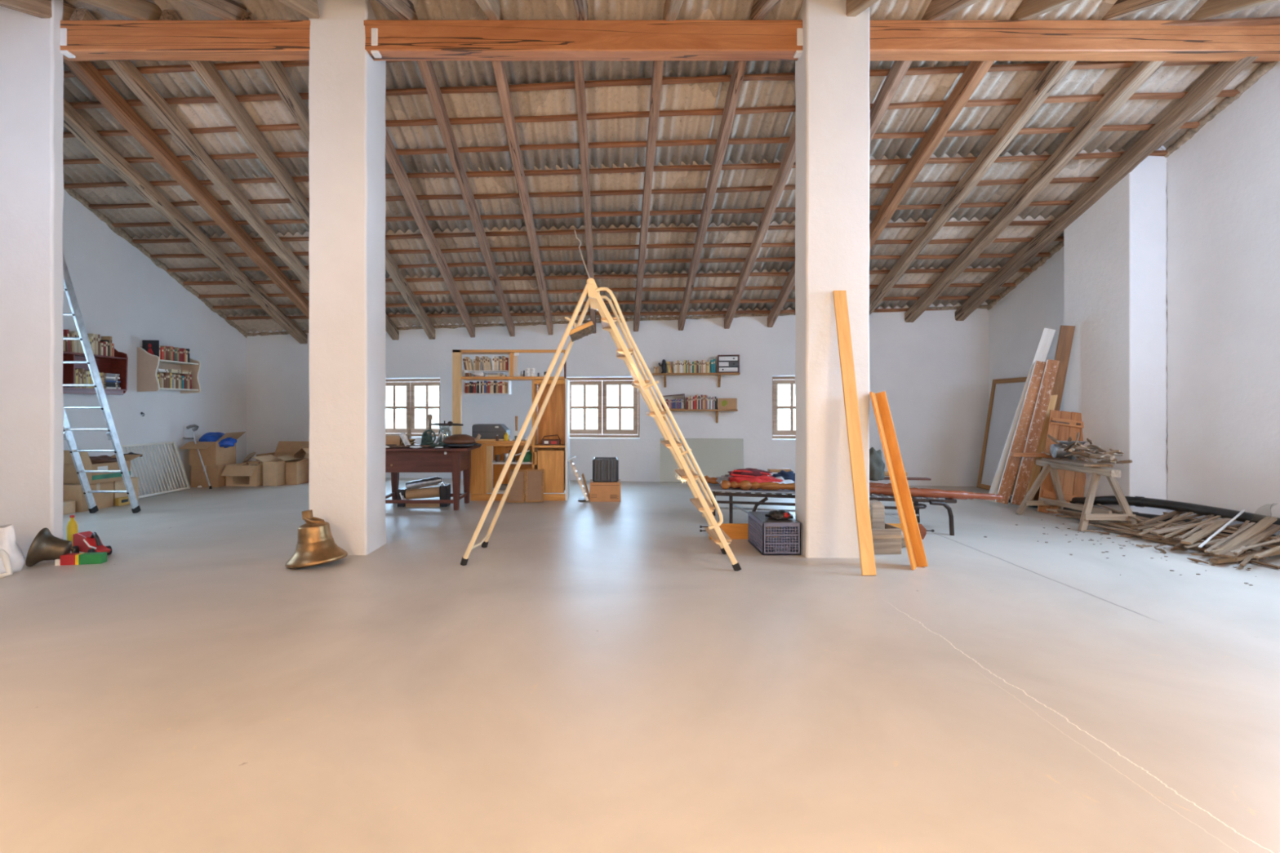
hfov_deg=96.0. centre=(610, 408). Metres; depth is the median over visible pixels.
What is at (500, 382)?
book
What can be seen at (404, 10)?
rafter
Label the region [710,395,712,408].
book
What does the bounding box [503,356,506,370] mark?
book
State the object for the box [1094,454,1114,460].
wood splinter
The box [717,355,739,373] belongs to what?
tray
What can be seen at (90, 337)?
book
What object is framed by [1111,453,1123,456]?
wood splinter
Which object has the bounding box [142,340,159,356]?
book
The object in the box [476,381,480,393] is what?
book
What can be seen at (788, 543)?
plastic crate
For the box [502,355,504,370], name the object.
book
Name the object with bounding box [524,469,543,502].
cardboard box
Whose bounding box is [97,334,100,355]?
book
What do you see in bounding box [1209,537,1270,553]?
old lath
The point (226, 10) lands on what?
rafter
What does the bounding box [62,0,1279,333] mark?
ceiling
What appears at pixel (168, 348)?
book
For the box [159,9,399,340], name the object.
rafter
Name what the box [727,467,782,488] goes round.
jacket
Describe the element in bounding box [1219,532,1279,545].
old lath
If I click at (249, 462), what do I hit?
book
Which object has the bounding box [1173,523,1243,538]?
old lath
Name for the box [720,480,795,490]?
bed post
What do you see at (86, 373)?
book
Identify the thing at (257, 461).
book
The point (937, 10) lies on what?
rafter
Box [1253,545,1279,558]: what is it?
old lath
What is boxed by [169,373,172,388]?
book
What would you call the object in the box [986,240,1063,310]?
trim
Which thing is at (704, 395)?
book
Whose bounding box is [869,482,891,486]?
bed post
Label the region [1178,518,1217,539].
old lath
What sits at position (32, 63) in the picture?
pillar
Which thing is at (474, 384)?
book
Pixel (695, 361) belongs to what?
book
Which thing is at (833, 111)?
pillar
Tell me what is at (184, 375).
book
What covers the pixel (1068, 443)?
wood splinter
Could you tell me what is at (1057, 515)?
old lath
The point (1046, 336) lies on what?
board
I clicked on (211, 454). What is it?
cardboard box
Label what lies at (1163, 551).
wood splinter
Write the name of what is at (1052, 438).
wood splinter
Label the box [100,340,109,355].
book
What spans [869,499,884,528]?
block
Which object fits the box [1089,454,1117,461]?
wood splinter
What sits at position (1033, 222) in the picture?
batten
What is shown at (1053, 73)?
rafter
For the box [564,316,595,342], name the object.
head
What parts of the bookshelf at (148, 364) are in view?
panel, panel, panel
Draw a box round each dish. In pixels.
[400,441,415,444]
[408,438,415,441]
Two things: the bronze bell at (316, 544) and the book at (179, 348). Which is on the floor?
the bronze bell at (316, 544)
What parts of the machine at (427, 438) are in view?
green arm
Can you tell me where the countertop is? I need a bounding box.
[475,439,532,443]
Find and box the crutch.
[182,424,212,488]
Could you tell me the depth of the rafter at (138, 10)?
5.14 m
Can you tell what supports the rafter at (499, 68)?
attached to the ridge beam at (470, 40)
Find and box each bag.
[0,524,25,577]
[515,448,532,462]
[869,447,884,480]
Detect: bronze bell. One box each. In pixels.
[25,527,75,566]
[284,509,347,568]
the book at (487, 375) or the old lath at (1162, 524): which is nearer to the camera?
the old lath at (1162, 524)
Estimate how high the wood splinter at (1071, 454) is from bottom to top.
0.063 m
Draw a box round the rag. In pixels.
[471,370,487,376]
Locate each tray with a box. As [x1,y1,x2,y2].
[446,442,481,448]
[446,443,475,448]
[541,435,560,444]
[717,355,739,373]
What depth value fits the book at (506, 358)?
8.54 m
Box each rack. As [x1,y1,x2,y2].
[462,355,511,394]
[662,393,684,408]
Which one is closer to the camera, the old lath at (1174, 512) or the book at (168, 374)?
the old lath at (1174, 512)
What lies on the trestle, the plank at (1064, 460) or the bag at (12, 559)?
the plank at (1064, 460)
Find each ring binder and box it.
[718,355,738,361]
[718,361,738,367]
[718,367,738,372]
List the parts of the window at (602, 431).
sash, sash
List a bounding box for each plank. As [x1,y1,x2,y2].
[884,476,931,480]
[1041,457,1113,466]
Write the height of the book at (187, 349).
0.236 m
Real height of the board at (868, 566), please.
2.405 m
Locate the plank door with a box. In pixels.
[1037,409,1085,513]
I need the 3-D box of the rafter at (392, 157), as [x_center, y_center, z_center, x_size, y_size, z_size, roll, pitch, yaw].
[-2.620,-2.522,8.192,0.106,2.351,5.690,0,0,0]
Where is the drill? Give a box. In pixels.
[431,421,463,426]
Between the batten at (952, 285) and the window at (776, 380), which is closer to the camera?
the batten at (952, 285)
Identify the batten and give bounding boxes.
[62,89,1239,137]
[62,121,1199,164]
[63,16,1279,77]
[63,150,1168,188]
[69,61,1275,109]
[88,177,1099,208]
[111,200,1074,227]
[132,220,1052,244]
[150,236,1063,257]
[166,252,1050,271]
[182,268,1031,285]
[198,283,1015,298]
[212,295,1000,309]
[226,308,946,319]
[1009,452,1050,457]
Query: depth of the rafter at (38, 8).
5.10 m
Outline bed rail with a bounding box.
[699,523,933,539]
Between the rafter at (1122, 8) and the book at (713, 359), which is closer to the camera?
the rafter at (1122, 8)
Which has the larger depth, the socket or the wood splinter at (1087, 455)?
the wood splinter at (1087, 455)
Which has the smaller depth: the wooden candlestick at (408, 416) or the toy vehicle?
the toy vehicle
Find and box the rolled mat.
[242,451,256,462]
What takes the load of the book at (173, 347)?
on the bookshelf at (148, 364)
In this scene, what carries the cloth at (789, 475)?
on the bed
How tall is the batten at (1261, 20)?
0.080 m
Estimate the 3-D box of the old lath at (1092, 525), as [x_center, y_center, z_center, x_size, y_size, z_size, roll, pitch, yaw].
[5.543,1.301,6.019,0.039,0.015,1.064,0,-1,-22]
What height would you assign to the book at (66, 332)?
0.299 m
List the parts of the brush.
handle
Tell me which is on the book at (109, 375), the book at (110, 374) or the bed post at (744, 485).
the book at (110, 374)
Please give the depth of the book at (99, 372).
8.07 m
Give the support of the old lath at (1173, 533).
on the old lath at (1198, 527)
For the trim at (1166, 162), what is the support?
attached to the pillar at (1115, 251)
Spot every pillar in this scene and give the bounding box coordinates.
[0,0,63,557]
[308,0,386,555]
[795,0,870,557]
[1063,146,1166,515]
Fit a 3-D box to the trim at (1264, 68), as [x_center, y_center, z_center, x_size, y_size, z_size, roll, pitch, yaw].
[6.492,-3.324,5.814,0.096,0.800,1.845,0,0,0]
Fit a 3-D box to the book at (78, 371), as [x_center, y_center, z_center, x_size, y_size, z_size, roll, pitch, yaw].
[-7.183,-0.380,7.726,0.133,0.214,0.022,0,0,0]
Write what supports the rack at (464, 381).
attached to the shelving unit at (555, 419)
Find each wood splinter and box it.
[1047,434,1060,444]
[1057,444,1077,459]
[1063,442,1075,450]
[1064,450,1082,456]
[1068,448,1075,452]
[1068,448,1084,461]
[1071,451,1089,457]
[1074,431,1079,445]
[1075,447,1102,452]
[1080,444,1101,451]
[1080,455,1093,462]
[1084,529,1110,534]
[1085,450,1104,454]
[1088,444,1106,452]
[1089,453,1115,457]
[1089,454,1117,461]
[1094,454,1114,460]
[1097,459,1132,463]
[1101,459,1123,463]
[1103,449,1120,454]
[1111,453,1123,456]
[1116,534,1131,537]
[1135,544,1151,546]
[1154,547,1166,553]
[1170,547,1187,551]
[1186,557,1208,564]
[1191,553,1211,556]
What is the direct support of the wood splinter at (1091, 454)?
on the wood splinter at (1107, 457)
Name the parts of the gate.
rail, rail, post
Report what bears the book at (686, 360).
on the wall shelf at (664, 375)
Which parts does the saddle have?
pale knob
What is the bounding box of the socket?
[564,316,577,327]
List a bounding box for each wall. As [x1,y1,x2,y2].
[62,180,246,495]
[246,302,988,486]
[988,61,1279,535]
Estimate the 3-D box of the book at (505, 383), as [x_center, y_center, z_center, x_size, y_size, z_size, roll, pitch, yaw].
[-1.548,-0.302,8.609,0.032,0.162,0.144,0,0,0]
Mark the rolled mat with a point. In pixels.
(251, 455)
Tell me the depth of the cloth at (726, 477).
6.94 m
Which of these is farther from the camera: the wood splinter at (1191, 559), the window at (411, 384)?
the window at (411, 384)
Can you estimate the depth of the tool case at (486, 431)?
8.44 m
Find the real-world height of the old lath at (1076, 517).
0.013 m
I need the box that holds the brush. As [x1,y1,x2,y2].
[514,416,518,440]
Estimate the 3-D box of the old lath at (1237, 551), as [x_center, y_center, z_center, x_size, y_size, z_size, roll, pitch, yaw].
[5.732,1.189,5.162,1.058,0.085,0.024,0,0,-34]
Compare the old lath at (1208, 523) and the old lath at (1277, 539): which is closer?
the old lath at (1277, 539)
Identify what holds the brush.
on the countertop
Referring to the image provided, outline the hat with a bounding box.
[764,509,793,519]
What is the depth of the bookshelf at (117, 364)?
8.13 m
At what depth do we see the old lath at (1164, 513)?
5.62 m
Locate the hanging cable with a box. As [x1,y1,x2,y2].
[574,230,590,278]
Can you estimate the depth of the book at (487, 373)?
8.45 m
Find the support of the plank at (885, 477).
on the bed
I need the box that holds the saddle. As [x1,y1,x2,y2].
[442,434,480,444]
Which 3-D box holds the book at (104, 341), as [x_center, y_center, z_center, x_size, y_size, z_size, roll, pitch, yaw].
[-7.203,-0.837,8.152,0.150,0.208,0.039,0,0,0]
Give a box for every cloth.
[715,474,735,484]
[771,470,795,483]
[775,476,794,484]
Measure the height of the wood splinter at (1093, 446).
0.070 m
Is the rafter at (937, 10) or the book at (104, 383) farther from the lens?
the book at (104, 383)
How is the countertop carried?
on the shelving unit at (555, 419)
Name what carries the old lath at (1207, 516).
on the old lath at (1208, 523)
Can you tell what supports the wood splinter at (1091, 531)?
on the floor
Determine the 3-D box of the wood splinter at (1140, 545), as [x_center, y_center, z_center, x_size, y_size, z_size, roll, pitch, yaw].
[5.189,1.338,5.605,0.178,0.034,0.029,0,0,-11]
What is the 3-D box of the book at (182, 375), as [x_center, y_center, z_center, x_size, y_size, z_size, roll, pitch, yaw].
[-7.113,-0.426,9.496,0.146,0.220,0.038,0,0,0]
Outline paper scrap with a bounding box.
[409,445,421,448]
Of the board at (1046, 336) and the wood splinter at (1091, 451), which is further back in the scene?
the board at (1046, 336)
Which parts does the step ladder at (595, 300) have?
handrail, handrail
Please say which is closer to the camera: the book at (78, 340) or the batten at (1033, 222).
the book at (78, 340)
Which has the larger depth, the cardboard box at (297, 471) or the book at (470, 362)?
the cardboard box at (297, 471)
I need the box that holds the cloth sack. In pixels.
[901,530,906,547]
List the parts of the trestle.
leg, leg, leg, leg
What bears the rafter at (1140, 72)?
attached to the ridge beam at (889, 40)
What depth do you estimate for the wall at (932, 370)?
10.47 m
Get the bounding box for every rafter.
[0,0,75,20]
[62,57,309,319]
[63,97,306,343]
[69,8,309,290]
[78,0,161,20]
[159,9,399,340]
[179,0,247,20]
[240,12,435,339]
[277,0,319,18]
[375,0,417,20]
[385,126,475,337]
[414,16,515,336]
[475,0,502,20]
[486,18,553,334]
[573,0,588,20]
[573,60,595,333]
[633,61,663,331]
[662,0,683,21]
[678,61,746,330]
[724,122,795,328]
[749,0,780,20]
[767,61,912,327]
[845,0,879,16]
[869,61,994,248]
[869,61,1076,315]
[904,61,1165,322]
[920,0,980,21]
[955,56,1259,320]
[1009,0,1076,20]
[1101,0,1175,20]
[1188,0,1277,20]
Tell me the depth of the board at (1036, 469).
7.66 m
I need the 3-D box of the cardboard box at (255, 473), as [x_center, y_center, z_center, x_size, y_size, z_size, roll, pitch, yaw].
[-6.467,1.169,10.126,0.747,0.362,0.562,0,0,4]
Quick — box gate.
[120,440,190,498]
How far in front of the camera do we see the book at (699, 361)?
10.30 m
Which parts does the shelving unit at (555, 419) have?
post, panel, frame, rail, rail, panel, panel, drawer, cabinet door, panel, post, panel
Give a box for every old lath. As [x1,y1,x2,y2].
[1045,508,1057,511]
[1055,514,1097,521]
[1057,508,1127,521]
[1057,510,1081,515]
[1069,514,1144,529]
[1075,502,1150,519]
[1075,517,1119,528]
[1087,524,1130,531]
[1094,525,1270,557]
[1096,503,1145,522]
[1097,520,1141,533]
[1097,521,1180,542]
[1103,528,1166,541]
[1111,512,1179,524]
[1118,530,1215,550]
[1119,520,1213,545]
[1124,523,1262,550]
[1133,511,1180,525]
[1134,514,1203,529]
[1137,511,1185,526]
[1137,511,1194,535]
[1137,529,1244,552]
[1142,517,1197,531]
[1142,519,1227,537]
[1142,536,1258,560]
[1144,528,1222,546]
[1147,533,1279,568]
[1149,517,1236,533]
[1152,526,1278,546]
[1154,527,1217,539]
[1157,514,1178,536]
[1161,515,1221,538]
[1162,511,1239,530]
[1163,525,1279,542]
[1169,528,1192,537]
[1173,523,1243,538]
[1173,525,1208,548]
[1174,515,1210,526]
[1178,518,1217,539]
[1180,520,1226,544]
[1184,537,1226,547]
[1185,514,1214,545]
[1191,543,1266,559]
[1192,528,1260,542]
[1195,525,1279,539]
[1202,537,1257,551]
[1204,522,1255,552]
[1204,541,1218,545]
[1209,523,1256,555]
[1209,525,1240,534]
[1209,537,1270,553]
[1212,547,1272,559]
[1219,524,1279,558]
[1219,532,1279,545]
[1228,537,1279,552]
[1234,546,1245,554]
[1235,520,1249,532]
[1235,534,1279,559]
[1240,539,1269,565]
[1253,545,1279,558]
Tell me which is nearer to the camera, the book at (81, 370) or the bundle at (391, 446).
the bundle at (391, 446)
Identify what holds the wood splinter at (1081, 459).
on the plank at (1064, 460)
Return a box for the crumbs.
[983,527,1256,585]
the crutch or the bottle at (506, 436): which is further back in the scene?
the crutch
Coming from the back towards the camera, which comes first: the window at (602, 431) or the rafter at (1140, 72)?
the window at (602, 431)
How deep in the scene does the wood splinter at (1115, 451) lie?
6.19 m
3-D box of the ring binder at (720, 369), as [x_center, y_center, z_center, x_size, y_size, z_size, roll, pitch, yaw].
[2.108,-0.684,10.304,0.344,0.090,0.164,0,0,7]
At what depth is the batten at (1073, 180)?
7.52 m
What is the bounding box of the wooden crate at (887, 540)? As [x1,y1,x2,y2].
[871,523,902,554]
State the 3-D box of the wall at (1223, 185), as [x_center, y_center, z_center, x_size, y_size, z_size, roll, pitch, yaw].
[6.700,-1.244,5.450,0.400,5.389,13.300,0,0,0]
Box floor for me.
[0,477,1279,852]
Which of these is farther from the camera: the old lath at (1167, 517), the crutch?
the crutch
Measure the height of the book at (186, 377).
0.210 m
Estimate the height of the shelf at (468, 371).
0.016 m
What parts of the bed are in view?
leg, leg, grey panel, leg, rail, rail, leg, leg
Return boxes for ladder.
[62,253,141,513]
[460,278,741,571]
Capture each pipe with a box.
[1008,495,1276,536]
[1025,494,1279,524]
[1133,496,1143,507]
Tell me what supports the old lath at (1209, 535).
on the old lath at (1120, 522)
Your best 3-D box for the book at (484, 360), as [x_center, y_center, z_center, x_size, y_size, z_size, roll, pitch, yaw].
[-1.858,-0.644,8.606,0.049,0.169,0.144,0,0,0]
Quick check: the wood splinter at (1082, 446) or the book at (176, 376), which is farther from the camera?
the book at (176, 376)
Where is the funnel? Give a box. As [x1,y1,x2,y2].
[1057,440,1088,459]
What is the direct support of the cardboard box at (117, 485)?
on the floor
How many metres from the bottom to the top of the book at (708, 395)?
0.252 m
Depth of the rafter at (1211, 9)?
5.06 m
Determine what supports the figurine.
on the wall shelf at (664, 375)
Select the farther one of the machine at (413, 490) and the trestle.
the machine at (413, 490)
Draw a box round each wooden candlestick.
[406,414,411,438]
[427,414,432,435]
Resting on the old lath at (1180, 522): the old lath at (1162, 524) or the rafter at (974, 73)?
the old lath at (1162, 524)
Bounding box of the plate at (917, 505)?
[902,502,926,508]
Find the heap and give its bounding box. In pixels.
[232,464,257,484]
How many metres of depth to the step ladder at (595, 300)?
4.89 m
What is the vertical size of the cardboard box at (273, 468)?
0.499 m
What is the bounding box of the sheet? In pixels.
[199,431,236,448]
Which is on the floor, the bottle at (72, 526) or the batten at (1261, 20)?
the bottle at (72, 526)
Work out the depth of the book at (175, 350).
9.37 m
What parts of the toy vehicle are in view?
white trim, black arm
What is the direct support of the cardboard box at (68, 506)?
on the floor
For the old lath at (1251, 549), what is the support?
on the old lath at (1262, 550)
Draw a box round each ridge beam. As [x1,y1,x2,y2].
[59,19,310,61]
[364,19,803,61]
[869,20,1279,61]
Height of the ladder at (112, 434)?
4.498 m
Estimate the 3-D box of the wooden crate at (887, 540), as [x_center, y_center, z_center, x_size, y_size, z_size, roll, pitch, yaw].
[2.530,1.232,5.447,0.306,0.235,0.285,0,0,-4]
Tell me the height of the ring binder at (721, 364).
0.090 m
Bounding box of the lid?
[749,511,799,522]
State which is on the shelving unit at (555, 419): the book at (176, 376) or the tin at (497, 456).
the tin at (497, 456)
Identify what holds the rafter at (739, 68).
attached to the ridge beam at (470, 40)
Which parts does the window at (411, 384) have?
sash, sash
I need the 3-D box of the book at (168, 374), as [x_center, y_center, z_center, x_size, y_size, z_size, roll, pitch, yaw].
[-7.119,-0.440,9.188,0.151,0.248,0.050,0,0,0]
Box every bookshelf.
[62,348,128,395]
[137,346,201,393]
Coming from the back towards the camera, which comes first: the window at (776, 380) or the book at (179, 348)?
the window at (776, 380)
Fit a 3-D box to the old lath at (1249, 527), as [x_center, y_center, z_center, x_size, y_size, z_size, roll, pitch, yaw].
[5.727,1.196,5.282,1.020,0.189,0.028,0,0,-27]
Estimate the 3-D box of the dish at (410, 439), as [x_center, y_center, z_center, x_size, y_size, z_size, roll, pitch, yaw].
[-2.720,0.432,7.780,0.162,0.038,0.162,0,0,0]
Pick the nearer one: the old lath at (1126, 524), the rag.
the old lath at (1126, 524)
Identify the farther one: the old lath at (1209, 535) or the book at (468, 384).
the book at (468, 384)
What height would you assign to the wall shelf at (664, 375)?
0.249 m
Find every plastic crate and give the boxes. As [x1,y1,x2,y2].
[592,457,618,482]
[748,511,800,555]
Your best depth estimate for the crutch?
9.71 m
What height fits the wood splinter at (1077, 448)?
0.042 m
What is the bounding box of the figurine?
[658,359,666,373]
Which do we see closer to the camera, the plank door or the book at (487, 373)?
the plank door
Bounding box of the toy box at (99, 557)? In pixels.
[54,551,106,565]
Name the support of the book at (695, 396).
on the wall shelf at (717, 411)
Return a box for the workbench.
[385,444,480,510]
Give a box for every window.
[385,378,439,436]
[566,377,639,437]
[772,376,795,438]
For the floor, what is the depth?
2.76 m
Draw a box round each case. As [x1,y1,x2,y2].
[115,496,129,506]
[471,423,510,439]
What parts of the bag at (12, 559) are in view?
bag handle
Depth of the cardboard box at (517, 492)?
8.26 m
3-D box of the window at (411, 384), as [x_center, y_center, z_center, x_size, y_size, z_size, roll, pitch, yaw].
[-3.965,-0.010,11.443,1.470,1.140,0.070,0,0,7]
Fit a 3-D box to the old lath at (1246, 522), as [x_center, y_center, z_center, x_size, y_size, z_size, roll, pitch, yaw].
[5.809,1.204,5.371,1.174,0.192,0.027,0,0,-33]
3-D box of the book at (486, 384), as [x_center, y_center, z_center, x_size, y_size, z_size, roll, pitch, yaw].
[-1.829,-0.298,8.591,0.022,0.154,0.140,0,0,0]
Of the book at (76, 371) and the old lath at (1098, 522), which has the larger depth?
the book at (76, 371)
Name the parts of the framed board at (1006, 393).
frame rail, frame, frame rail, frame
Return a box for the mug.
[462,369,468,376]
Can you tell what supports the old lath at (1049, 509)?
on the drain pipe at (1145, 515)
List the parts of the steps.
foot plate, leg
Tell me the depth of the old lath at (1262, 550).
4.99 m
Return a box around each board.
[479,439,503,440]
[832,290,876,575]
[869,391,928,569]
[977,377,1026,494]
[986,328,1055,502]
[995,360,1045,504]
[1010,359,1059,505]
[1025,395,1057,500]
[1033,324,1075,500]
[1198,509,1245,547]
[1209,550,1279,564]
[1213,515,1277,557]
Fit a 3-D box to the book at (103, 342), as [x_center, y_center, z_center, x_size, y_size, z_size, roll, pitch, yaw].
[-7.188,-0.834,8.107,0.147,0.201,0.049,0,0,0]
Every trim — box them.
[63,181,247,337]
[247,304,987,336]
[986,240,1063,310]
[1164,61,1279,157]
[1165,162,1167,496]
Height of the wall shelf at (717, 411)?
0.249 m
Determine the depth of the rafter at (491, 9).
5.07 m
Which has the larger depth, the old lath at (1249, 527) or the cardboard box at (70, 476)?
the cardboard box at (70, 476)
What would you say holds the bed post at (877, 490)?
on the bed
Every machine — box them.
[397,476,450,506]
[420,429,447,447]
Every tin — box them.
[495,454,500,462]
[503,453,509,462]
[509,449,515,462]
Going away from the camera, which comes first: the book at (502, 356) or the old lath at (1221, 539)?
the old lath at (1221, 539)
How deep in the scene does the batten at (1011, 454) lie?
7.36 m
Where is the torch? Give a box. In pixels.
[123,452,142,457]
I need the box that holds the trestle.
[1015,459,1137,531]
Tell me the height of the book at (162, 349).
0.201 m
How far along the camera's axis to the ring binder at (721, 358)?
10.23 m
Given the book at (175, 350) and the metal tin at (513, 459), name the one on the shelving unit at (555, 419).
the metal tin at (513, 459)
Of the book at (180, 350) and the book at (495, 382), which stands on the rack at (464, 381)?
the book at (495, 382)
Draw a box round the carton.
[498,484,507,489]
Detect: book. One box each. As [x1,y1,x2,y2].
[62,336,65,351]
[63,329,71,351]
[65,336,68,351]
[69,331,76,352]
[69,333,74,352]
[75,368,84,387]
[75,369,77,387]
[76,331,80,353]
[78,371,79,387]
[84,371,88,387]
[87,333,95,355]
[88,336,93,351]
[88,371,89,387]
[95,334,97,355]
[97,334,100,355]
[98,372,103,386]
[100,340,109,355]
[100,341,106,355]
[100,342,102,355]
[101,336,111,356]
[103,341,107,355]
[103,373,119,375]
[103,374,119,377]
[103,376,119,378]
[103,377,117,380]
[103,380,120,382]
[103,382,119,385]
[103,384,119,387]
[103,386,120,389]
[111,343,113,356]
[142,340,159,356]
[156,372,162,387]
[160,346,164,359]
[160,346,165,359]
[162,371,181,373]
[163,373,167,387]
[163,375,165,387]
[165,346,167,359]
[167,346,169,360]
[167,368,181,372]
[167,373,169,388]
[169,346,173,360]
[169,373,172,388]
[172,374,173,388]
[173,346,174,360]
[173,374,175,388]
[174,347,178,361]
[174,349,177,361]
[175,373,185,388]
[175,374,180,388]
[175,375,178,388]
[178,348,184,362]
[178,349,181,361]
[180,375,182,388]
[181,349,182,361]
[182,375,183,388]
[184,348,189,362]
[184,349,186,362]
[185,374,189,389]
[185,376,187,389]
[189,374,191,389]
[236,460,253,465]
[250,460,262,463]
[462,358,466,369]
[464,356,468,369]
[466,356,470,370]
[466,382,469,393]
[467,359,473,370]
[469,381,473,393]
[471,382,473,393]
[473,359,475,370]
[473,382,475,393]
[476,357,479,370]
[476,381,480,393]
[480,357,484,370]
[480,381,483,393]
[481,355,484,370]
[483,359,486,370]
[484,356,488,370]
[484,381,488,393]
[485,382,488,393]
[487,357,492,370]
[487,373,503,374]
[487,374,506,376]
[488,381,491,393]
[491,382,493,393]
[492,355,496,370]
[493,381,497,393]
[494,358,496,370]
[496,355,498,370]
[498,355,502,370]
[499,381,502,393]
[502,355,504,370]
[502,381,505,393]
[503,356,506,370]
[504,382,507,393]
[505,357,508,370]
[675,360,677,373]
[678,360,679,373]
[680,360,681,373]
[684,360,685,373]
[685,360,687,373]
[688,396,689,408]
[689,395,691,408]
[692,396,693,408]
[693,360,695,373]
[693,396,695,408]
[694,395,697,408]
[695,360,697,373]
[697,395,699,408]
[698,360,700,373]
[699,394,701,408]
[701,395,702,408]
[702,360,704,373]
[703,395,705,408]
[704,360,706,373]
[706,396,707,408]
[707,395,709,408]
[709,396,711,408]
[710,360,713,373]
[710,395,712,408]
[713,359,715,373]
[714,396,715,408]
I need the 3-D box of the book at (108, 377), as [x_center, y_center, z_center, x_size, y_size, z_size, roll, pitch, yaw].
[-7.180,-0.434,8.237,0.141,0.024,0.230,0,0,0]
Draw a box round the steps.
[568,456,589,501]
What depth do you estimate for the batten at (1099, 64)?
6.00 m
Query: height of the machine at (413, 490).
0.414 m
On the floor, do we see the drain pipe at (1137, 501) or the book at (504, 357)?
the drain pipe at (1137, 501)
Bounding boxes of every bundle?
[88,454,117,464]
[385,444,430,448]
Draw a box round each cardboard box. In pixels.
[62,450,142,484]
[62,481,113,511]
[62,500,75,515]
[113,477,138,506]
[179,431,245,465]
[191,462,236,487]
[221,463,262,486]
[252,454,306,486]
[256,440,309,460]
[276,454,309,484]
[301,445,309,458]
[386,435,402,445]
[524,469,543,502]
[589,479,621,502]
[716,398,737,408]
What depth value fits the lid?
5.41 m
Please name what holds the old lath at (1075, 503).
on the old lath
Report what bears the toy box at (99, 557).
on the floor
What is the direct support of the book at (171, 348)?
on the bookshelf at (148, 364)
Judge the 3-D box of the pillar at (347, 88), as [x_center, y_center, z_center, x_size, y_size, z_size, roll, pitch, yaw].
[-2.512,-1.240,5.534,0.550,5.180,0.491,0,0,0]
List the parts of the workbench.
leg, leg, leg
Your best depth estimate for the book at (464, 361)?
8.53 m
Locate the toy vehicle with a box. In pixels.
[71,531,112,555]
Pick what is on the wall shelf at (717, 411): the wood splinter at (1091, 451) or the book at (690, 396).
the book at (690, 396)
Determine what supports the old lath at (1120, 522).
on the old lath at (1263, 558)
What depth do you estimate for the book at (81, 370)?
7.77 m
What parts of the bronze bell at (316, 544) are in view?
bell crown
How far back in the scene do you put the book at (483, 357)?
8.54 m
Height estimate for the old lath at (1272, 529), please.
0.166 m
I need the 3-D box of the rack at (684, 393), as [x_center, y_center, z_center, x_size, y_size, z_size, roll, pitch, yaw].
[1.137,-0.118,10.418,0.406,0.277,0.190,0,0,7]
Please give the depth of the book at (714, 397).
10.26 m
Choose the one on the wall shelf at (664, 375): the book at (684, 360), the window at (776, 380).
the book at (684, 360)
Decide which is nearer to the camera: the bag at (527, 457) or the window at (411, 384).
the bag at (527, 457)
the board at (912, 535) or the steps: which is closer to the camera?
the board at (912, 535)
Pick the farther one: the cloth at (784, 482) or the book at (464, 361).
the book at (464, 361)
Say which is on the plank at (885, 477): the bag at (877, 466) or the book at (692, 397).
the bag at (877, 466)
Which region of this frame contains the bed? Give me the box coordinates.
[702,482,956,535]
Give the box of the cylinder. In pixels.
[1049,443,1080,458]
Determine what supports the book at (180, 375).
on the bookshelf at (148, 364)
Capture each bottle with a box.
[66,515,77,543]
[503,432,508,440]
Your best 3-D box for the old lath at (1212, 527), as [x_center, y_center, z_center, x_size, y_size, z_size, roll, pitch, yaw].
[5.712,1.192,5.535,0.915,0.124,0.073,0,0,-29]
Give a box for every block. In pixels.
[767,468,791,472]
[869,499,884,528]
[884,471,906,475]
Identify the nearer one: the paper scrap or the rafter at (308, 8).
the rafter at (308, 8)
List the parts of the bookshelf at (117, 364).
panel, rail, panel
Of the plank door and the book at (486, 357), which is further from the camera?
the book at (486, 357)
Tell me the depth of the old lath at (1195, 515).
5.99 m
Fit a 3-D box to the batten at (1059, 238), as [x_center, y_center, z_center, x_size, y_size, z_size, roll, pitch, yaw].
[-0.400,-2.400,8.648,13.814,0.076,0.076,0,0,4]
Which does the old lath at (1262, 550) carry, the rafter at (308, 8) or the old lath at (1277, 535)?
the old lath at (1277, 535)
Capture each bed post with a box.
[698,475,728,484]
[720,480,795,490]
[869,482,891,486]
[869,484,1004,500]
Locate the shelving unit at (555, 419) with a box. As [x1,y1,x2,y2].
[452,349,569,500]
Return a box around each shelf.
[462,393,507,394]
[467,370,508,372]
[652,372,740,387]
[658,408,737,422]
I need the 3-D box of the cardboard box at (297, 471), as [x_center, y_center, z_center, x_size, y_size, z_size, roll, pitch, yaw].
[-5.593,1.102,10.339,0.543,0.496,0.420,0,0,4]
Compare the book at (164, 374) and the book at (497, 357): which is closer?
the book at (497, 357)
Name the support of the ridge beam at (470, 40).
attached to the pillar at (833, 111)
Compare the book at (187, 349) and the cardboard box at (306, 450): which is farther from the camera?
the cardboard box at (306, 450)

